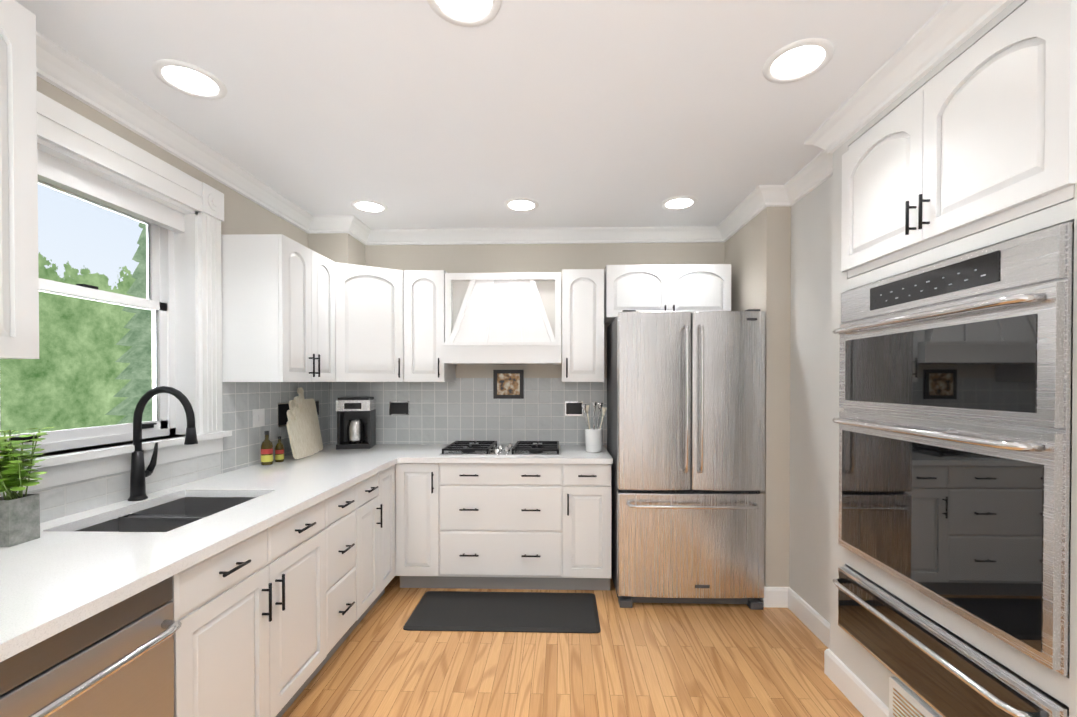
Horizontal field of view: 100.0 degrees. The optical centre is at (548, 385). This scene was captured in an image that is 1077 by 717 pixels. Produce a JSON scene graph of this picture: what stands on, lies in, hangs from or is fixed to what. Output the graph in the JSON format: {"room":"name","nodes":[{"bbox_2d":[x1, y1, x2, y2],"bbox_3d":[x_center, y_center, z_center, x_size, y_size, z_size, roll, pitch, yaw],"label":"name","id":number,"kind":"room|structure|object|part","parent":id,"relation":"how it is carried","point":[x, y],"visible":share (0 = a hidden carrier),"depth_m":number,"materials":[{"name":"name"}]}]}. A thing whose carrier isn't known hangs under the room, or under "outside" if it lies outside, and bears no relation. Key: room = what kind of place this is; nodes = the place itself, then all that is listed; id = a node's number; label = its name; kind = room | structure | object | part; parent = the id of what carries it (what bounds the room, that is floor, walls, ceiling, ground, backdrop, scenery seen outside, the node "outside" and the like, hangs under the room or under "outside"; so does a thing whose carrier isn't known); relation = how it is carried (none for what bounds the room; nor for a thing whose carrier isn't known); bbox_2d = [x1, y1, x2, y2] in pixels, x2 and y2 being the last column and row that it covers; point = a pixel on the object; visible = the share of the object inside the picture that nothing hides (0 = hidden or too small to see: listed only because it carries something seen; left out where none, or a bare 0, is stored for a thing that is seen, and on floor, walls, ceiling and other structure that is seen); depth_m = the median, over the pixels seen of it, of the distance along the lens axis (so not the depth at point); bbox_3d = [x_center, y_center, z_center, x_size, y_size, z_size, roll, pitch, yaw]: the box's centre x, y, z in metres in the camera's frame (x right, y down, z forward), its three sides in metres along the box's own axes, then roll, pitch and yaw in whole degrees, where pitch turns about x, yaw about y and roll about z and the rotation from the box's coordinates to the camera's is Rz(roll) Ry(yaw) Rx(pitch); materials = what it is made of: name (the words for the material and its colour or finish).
{"room":"kitchen","nodes":[
{"label":"kitchen","id":0,"kind":"room"},
{"bbox_2d":[16,76,307,459],"bbox_3d":[-1.974,0.106,1.036,0.250,2.620,5.770,0,1,2],"label":"wall","id":1,"kind":"structure","parent":0,"point":[243,214],"depth_m":2.48,"materials":[{"name":"beige paint"}]},
{"bbox_2d":[0,0,38,358],"bbox_3d":[-1.660,-0.572,0.881,0.383,1.000,0.890,0,1,2],"label":"upper cabinet","id":2,"kind":"object","parent":1,"relation":"attached to","point":[19,303],"visible":1,"depth_m":1.27,"materials":[{"name":"white wood"}]},
{"bbox_2d":[0,91,231,496],"bbox_3d":[-1.893,-0.337,1.920,0.245,1.410,1.170,0,1,2],"label":"window","id":3,"kind":"structure","parent":1,"relation":"in","point":[98,369],"depth_m":2.00,"materials":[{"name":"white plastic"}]},
{"bbox_2d":[23,382,329,522],"bbox_3d":[-1.823,0.226,1.828,0.008,0.534,3.660,0,1,2],"label":"backsplash","id":4,"kind":"structure","parent":1,"relation":"attached to","point":[245,440],"depth_m":2.53,"materials":[{"name":"tile"}]},
{"bbox_2d":[252,408,264,427],"bbox_3d":[-1.786,0.202,2.792,0.012,0.111,0.106,0,1,2],"label":"outlet","id":5,"kind":"object","parent":4,"relation":"attached to","point":[258,414],"depth_m":2.78,"materials":[{"name":"white plastic"}]},
{"bbox_2d":[277,402,289,426],"bbox_3d":[-1.781,0.198,3.047,0.007,0.156,0.136,0,1,2],"label":"outlet","id":6,"kind":"object","parent":4,"relation":"attached to","point":[282,408],"depth_m":3.02,"materials":[{"name":"black plastic"}]},
{"bbox_2d":[315,400,318,414],"bbox_3d":[-1.772,0.175,3.387,0.007,0.116,0.196,0,1,2],"label":"outlet","id":7,"kind":"object","parent":4,"relation":"attached to","point":[316,401],"depth_m":3.46,"materials":[{"name":"black plastic"}]},
{"bbox_2d":[36,31,323,233],"bbox_3d":[-1.810,-1.152,0.870,0.088,0.100,4.970,0,1,2],"label":"crown molding","id":8,"kind":"structure","parent":1,"relation":"attached to","point":[55,65],"depth_m":2.03,"materials":[{"name":"white wood"}]},
{"bbox_2d":[221,234,340,381],"bbox_3d":[-1.600,-0.425,2.799,0.398,0.810,0.633,0,1,2],"label":"upper cabinet","id":9,"kind":"object","parent":1,"relation":"attached to","point":[293,311],"depth_m":2.49,"materials":[{"name":"white wood"}]},
{"bbox_2d":[308,233,364,265],"bbox_3d":[-1.632,-1.032,3.502,0.300,0.388,0.300,0,1,2],"label":"wall column","id":10,"kind":"structure","parent":0,"point":[347,248],"depth_m":3.35,"materials":[{"name":"beige paint"}]},
{"bbox_2d":[15,0,947,228],"bbox_3d":[-0.100,-1.263,0.972,4.700,0.120,5.770,0,1,2],"label":"ceiling","id":11,"kind":"structure","parent":0,"point":[415,114],"depth_m":1.89,"materials":[{"name":"white paint"}]},
{"bbox_2d":[152,59,226,99],"bbox_3d":[-1.418,-1.206,1.794,0.235,0.008,0.235,0,1,-43],"label":"recessed light","id":12,"kind":"object","parent":11,"relation":"in","point":[189,79],"depth_m":1.79,"materials":[{"name":"white plastic"}]},
{"bbox_2d":[351,199,387,212],"bbox_3d":[-1.223,-1.218,3.089,0.235,0.008,0.235,0,1,-43],"label":"recessed light","id":13,"kind":"object","parent":11,"relation":"in","point":[368,206],"depth_m":3.08,"materials":[{"name":"white plastic"}]},
{"bbox_2d":[427,0,501,26],"bbox_3d":[-0.264,-1.202,1.402,0.235,0.008,0.235,0,1,-43],"label":"recessed light","id":14,"kind":"object","parent":11,"relation":"in","point":[464,13],"depth_m":1.45,"materials":[{"name":"white plastic"}]},
{"bbox_2d":[504,198,538,211],"bbox_3d":[-0.183,-1.217,3.060,0.235,0.008,0.235,0,1,-43],"label":"recessed light","id":15,"kind":"object","parent":11,"relation":"in","point":[514,204],"depth_m":3.05,"materials":[{"name":"white plastic"}]},
{"bbox_2d":[661,196,697,209],"bbox_3d":[0.877,-1.217,3.031,0.235,0.008,0.235,0,1,-43],"label":"recessed light","id":16,"kind":"object","parent":11,"relation":"in","point":[678,202],"depth_m":3.02,"materials":[{"name":"white plastic"}]},
{"bbox_2d":[762,38,833,83],"bbox_3d":[0.930,-1.205,1.690,0.235,0.008,0.235,0,1,-43],"label":"recessed light","id":17,"kind":"object","parent":11,"relation":"in","point":[798,60],"depth_m":1.68,"materials":[{"name":"white plastic"}]},
{"bbox_2d":[365,242,724,448],"bbox_3d":[0.275,0.082,3.735,4.100,2.620,0.250,0,1,2],"label":"wall","id":18,"kind":"structure","parent":0,"point":[495,258],"depth_m":3.61,"materials":[{"name":"beige paint"}]},
{"bbox_2d":[336,215,371,243],"bbox_3d":[-1.440,-1.175,3.396,0.088,0.100,0.278,0,1,2],"label":"crown molding","id":19,"kind":"structure","parent":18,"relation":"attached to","point":[350,224],"depth_m":3.36,"materials":[{"name":"white wood"}]},
{"bbox_2d":[341,263,412,381],"bbox_3d":[-1.389,-0.430,3.325,0.790,0.810,0.647,0,1,2],"label":"upper cabinet","id":20,"kind":"object","parent":18,"relation":"attached to","point":[377,303],"depth_m":3.20,"materials":[{"name":"white wood"}]},
{"bbox_2d":[413,270,455,381],"bbox_3d":[-0.933,-0.431,3.446,0.363,0.810,0.380,0,1,2],"label":"upper cabinet","id":21,"kind":"object","parent":18,"relation":"attached to","point":[428,285],"depth_m":3.29,"materials":[{"name":"white wood"}]},
{"bbox_2d":[330,378,606,444],"bbox_3d":[-0.189,0.210,3.619,3.158,0.534,0.008,0,1,2],"label":"backsplash","id":22,"kind":"structure","parent":18,"relation":"attached to","point":[465,409],"depth_m":3.63,"materials":[{"name":"tile"}]},
{"bbox_2d":[389,401,408,414],"bbox_3d":[-1.201,0.187,3.639,0.161,0.112,0.007,0,1,2],"label":"outlet","id":23,"kind":"object","parent":22,"relation":"attached to","point":[402,408],"depth_m":3.64,"materials":[{"name":"black plastic"}]},
{"bbox_2d":[493,370,523,398],"bbox_3d":[-0.319,-0.007,3.606,0.240,0.230,0.020,0,1,2],"label":"picture frame","id":24,"kind":"object","parent":22,"relation":"attached to","point":[508,384],"visible":1,"depth_m":3.60,"materials":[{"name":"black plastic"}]},
{"bbox_2d":[565,401,582,415],"bbox_3d":[0.204,0.187,3.600,0.142,0.112,0.007,0,1,2],"label":"outlet","id":25,"kind":"object","parent":22,"relation":"attached to","point":[571,408],"depth_m":3.60,"materials":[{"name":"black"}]},
{"bbox_2d":[442,272,560,364],"bbox_3d":[-0.326,-0.486,3.411,0.846,0.659,0.416,0,1,2],"label":"wood range hood","id":26,"kind":"object","parent":18,"relation":"attached to","point":[502,318],"visible":1,"depth_m":3.26,"materials":[{"name":"wood"}]},
{"bbox_2d":[364,226,726,244],"bbox_3d":[-0.045,-1.176,3.552,2.870,0.100,0.110,0,1,2],"label":"crown molding","id":27,"kind":"structure","parent":18,"relation":"attached to","point":[662,234],"depth_m":3.56,"materials":[{"name":"white wood"}]},
{"bbox_2d":[562,269,604,381],"bbox_3d":[0.255,-0.431,3.430,0.305,0.810,0.348,0,1,2],"label":"upper cabinet","id":28,"kind":"object","parent":18,"relation":"attached to","point":[583,290],"depth_m":3.26,"materials":[{"name":"white wood"}]},
{"bbox_2d":[605,264,730,322],"bbox_3d":[0.866,-0.678,3.411,0.889,0.375,0.348,0,1,2],"label":"upper cabinet","id":29,"kind":"object","parent":18,"relation":"attached to","point":[654,287],"depth_m":3.24,"materials":[{"name":"white wood"}]},
{"bbox_2d":[282,575,863,716],"bbox_3d":[-0.100,1.477,0.997,4.700,0.120,5.770,0,1,2],"label":"floor","id":30,"kind":"structure","parent":0,"point":[681,660],"depth_m":2.24,"materials":[{"name":"brown wood"}]},
{"bbox_2d":[0,576,181,716],"bbox_3d":[-1.410,0.979,1.011,0.780,0.876,0.599,0,1,2],"label":"dishwasher","id":31,"kind":"object","parent":30,"relation":"on","point":[116,660],"visible":0.75,"depth_m":1.10,"materials":[{"name":"metal"}]},
{"bbox_3d":[-1.053,0.672,0.998,0.064,0.024,0.558,0,1,2],"label":"handle","id":32,"kind":"part","parent":31,"relation":"part of","materials":[{"name":"silver metal"}]},
{"bbox_2d":[170,479,365,695],"bbox_3d":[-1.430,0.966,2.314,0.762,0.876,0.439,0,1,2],"label":"base cabinet","id":33,"kind":"object","parent":30,"relation":"on","point":[271,618],"depth_m":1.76,"materials":[{"name":"white wood"}]},
{"bbox_2d":[0,386,423,661],"bbox_3d":[-1.435,0.363,1.723,0.788,0.714,3.868,0,1,2],"label":"countertop","id":34,"kind":"structure","parent":33,"relation":"on","point":[61,574],"depth_m":1.56,"materials":[{"name":"white stone"}]},
{"bbox_2d":[0,427,53,546],"bbox_3d":[-1.682,0.317,1.414,0.182,0.361,0.192,0,1,2],"label":"potted plant","id":35,"kind":"object","parent":34,"relation":"on","point":[20,517],"visible":1,"depth_m":1.42,"materials":[{"name":"plant"}]},
{"bbox_2d":[128,386,197,500],"bbox_3d":[-1.655,0.248,1.967,0.293,0.489,0.113,0,1,2],"label":"faucet","id":36,"kind":"object","parent":34,"relation":"on","point":[138,473],"depth_m":1.93,"materials":[{"name":"black metal"}]},
{"bbox_2d":[261,431,277,464],"bbox_3d":[-1.717,0.382,2.757,0.066,0.206,0.064,0,1,2],"label":"oil bottle","id":37,"kind":"object","parent":34,"relation":"on","point":[266,452],"depth_m":2.74,"materials":[{"name":"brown glass"}]},
{"bbox_2d":[278,436,283,461],"bbox_3d":[-1.700,0.404,2.857,0.051,0.161,0.050,0,1,2],"label":"oil bottle","id":38,"kind":"object","parent":34,"relation":"on","point":[280,446],"depth_m":2.84,"materials":[{"name":"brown glass"}]},
{"bbox_2d":[286,387,322,458],"bbox_3d":[-1.688,0.248,3.120,0.147,0.466,0.430,0,1,2],"label":"cutting boards","id":39,"kind":"object","parent":34,"relation":"on","point":[304,432],"visible":1,"depth_m":3.08,"materials":[{"name":"brown wood"}]},
{"bbox_2d":[336,397,375,448],"bbox_3d":[-1.482,0.285,3.489,0.240,0.385,0.222,0,1,-10],"label":"coffee maker","id":40,"kind":"object","parent":34,"relation":"on","point":[356,422],"visible":1,"depth_m":3.42,"materials":[{"name":"black plastic"}]},
{"bbox_2d":[366,469,385,613],"bbox_3d":[-1.421,0.963,2.654,0.762,0.876,0.360,0,1,2],"label":"base cabinet","id":41,"kind":"object","parent":30,"relation":"on","point":[376,483],"depth_m":2.72,"materials":[{"name":"white wood"}]},
{"bbox_2d":[386,464,394,585],"bbox_3d":[-1.414,0.961,2.882,0.762,0.876,0.335,0,1,2],"label":"base cabinet","id":42,"kind":"object","parent":30,"relation":"on","point":[390,471],"depth_m":2.97,"materials":[{"name":"white wood"}]},
{"bbox_2d":[395,463,406,587],"bbox_3d":[-1.371,0.957,3.353,0.823,0.876,0.611,0,1,2],"label":"base cabinet","id":43,"kind":"object","parent":30,"relation":"on","point":[400,468],"depth_m":3.04,"materials":[{"name":"white wood"}]},
{"bbox_2d":[407,463,438,587],"bbox_3d":[-0.873,0.957,3.340,0.291,0.876,0.611,0,1,2],"label":"base cabinet","id":44,"kind":"object","parent":30,"relation":"on","point":[422,478],"depth_m":3.04,"materials":[{"name":"white wood"}]},
{"bbox_2d":[403,591,600,632],"bbox_3d":[-0.264,1.392,2.804,1.137,0.015,0.475,0,1,2],"label":"rubber mat","id":45,"kind":"object","parent":30,"relation":"on","point":[542,612],"visible":1,"depth_m":2.75,"materials":[{"name":"black rubber"}]},
{"bbox_2d":[439,463,574,589],"bbox_3d":[-0.312,0.957,3.324,0.949,0.876,0.611,0,1,2],"label":"base cabinet","id":46,"kind":"object","parent":30,"relation":"on","point":[499,526],"depth_m":3.02,"materials":[{"name":"white wood"}]},
{"bbox_2d":[575,464,610,589],"bbox_3d":[0.265,0.957,3.308,0.324,0.876,0.611,0,1,2],"label":"base cabinet","id":47,"kind":"object","parent":30,"relation":"on","point":[592,481],"depth_m":3.01,"materials":[{"name":"white wood"}]},
{"bbox_2d":[400,444,612,463],"bbox_3d":[-0.272,0.499,3.298,1.406,0.035,0.658,0,1,2],"label":"countertop","id":48,"kind":"structure","parent":47,"relation":"on","point":[428,453],"depth_m":3.02,"materials":[{"name":"white stone"}]},
{"bbox_2d":[439,441,560,455],"bbox_3d":[-0.327,0.459,3.317,0.830,0.042,0.465,0,1,2],"label":"cooktop","id":49,"kind":"object","parent":48,"relation":"in","point":[544,448],"visible":1,"depth_m":3.21,"materials":[{"name":"metal"}]},
{"bbox_2d":[581,402,606,452],"bbox_3d":[0.327,0.299,3.267,0.188,0.362,0.132,0,1,2],"label":"utensil crock","id":50,"kind":"object","parent":48,"relation":"on","point":[593,439],"visible":1,"depth_m":3.23,"materials":[{"name":"white ceramic"}]},
{"bbox_2d":[607,309,765,609],"bbox_3d":[0.902,0.461,3.151,0.912,1.871,0.811,0,1,2],"label":"refrigerator","id":51,"kind":"object","parent":30,"relation":"on","point":[686,420],"visible":1,"depth_m":2.82,"materials":[{"name":"grey metal"}]},
{"bbox_2d":[725,207,790,586],"bbox_3d":[1.846,0.086,3.202,0.930,2.620,0.730,0,1,2],"label":"wall","id":52,"kind":"structure","parent":0,"point":[758,252],"depth_m":2.85,"materials":[{"name":"beige paint"}]},
{"bbox_2d":[716,185,779,239],"bbox_3d":[1.340,-1.172,3.105,0.098,0.100,0.708,0,1,2],"label":"crown molding","id":53,"kind":"structure","parent":52,"relation":"attached to","point":[763,196],"depth_m":3.00,"materials":[{"name":"white wood"}]},
{"bbox_2d":[789,176,831,622],"bbox_3d":[1.902,0.093,2.500,0.780,2.620,0.670,0,1,2],"label":"wall","id":54,"kind":"structure","parent":0,"point":[810,390],"depth_m":2.60,"materials":[{"name":"beige paint"}]},
{"bbox_2d":[776,160,832,206],"bbox_3d":[1.457,-1.167,2.501,0.110,0.100,0.670,0,1,2],"label":"crown molding","id":55,"kind":"structure","parent":54,"relation":"attached to","point":[806,180],"depth_m":2.62,"materials":[{"name":"white wood"}]},
{"bbox_2d":[830,0,1076,716],"bbox_3d":[1.766,0.115,0.108,0.920,2.620,4.120,0,1,2],"label":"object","id":56,"kind":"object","parent":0,"point":[872,673],"depth_m":1.60,"materials":[{"name":"white wood"}]},
{"bbox_2d":[759,586,888,716],"bbox_3d":[1.377,1.357,0.615,0.166,0.125,4.590,0,1,2],"label":"baseboard","id":57,"kind":"structure","parent":56,"relation":"attached to","point":[861,696],"depth_m":2.17,"materials":[{"name":"white wood"}]},
{"bbox_2d":[803,0,1013,167],"bbox_3d":[1.267,-1.146,0.279,0.088,0.100,3.958,0,1,2],"label":"crown molding","id":58,"kind":"structure","parent":56,"relation":"attached to","point":[945,30],"depth_m":1.65,"materials":[{"name":"white wood"}]},
{"bbox_2d":[889,677,940,716],"bbox_3d":[1.333,1.244,1.591,0.027,0.215,0.340,0,1,2],"label":"air vent","id":59,"kind":"object","parent":56,"relation":"in","point":[905,701],"visible":1,"depth_m":1.68,"materials":[{"name":"white metal"}]},
{"bbox_2d":[832,222,1073,716],"bbox_3d":[1.571,0.344,1.604,0.653,1.529,0.907,0,1,2],"label":"built-in oven","id":60,"kind":"object","parent":56,"relation":"in","point":[954,420],"visible":1,"depth_m":1.42,"materials":[{"name":"metal"}]},
{"bbox_2d":[841,0,1076,277],"bbox_3d":[1.509,-0.779,1.597,0.435,0.597,0.927,0,1,2],"label":"upper cabinet","id":61,"kind":"object","parent":56,"relation":"attached to","point":[980,135],"visible":1,"depth_m":1.41,"materials":[{"name":"white wood"}]}
]}

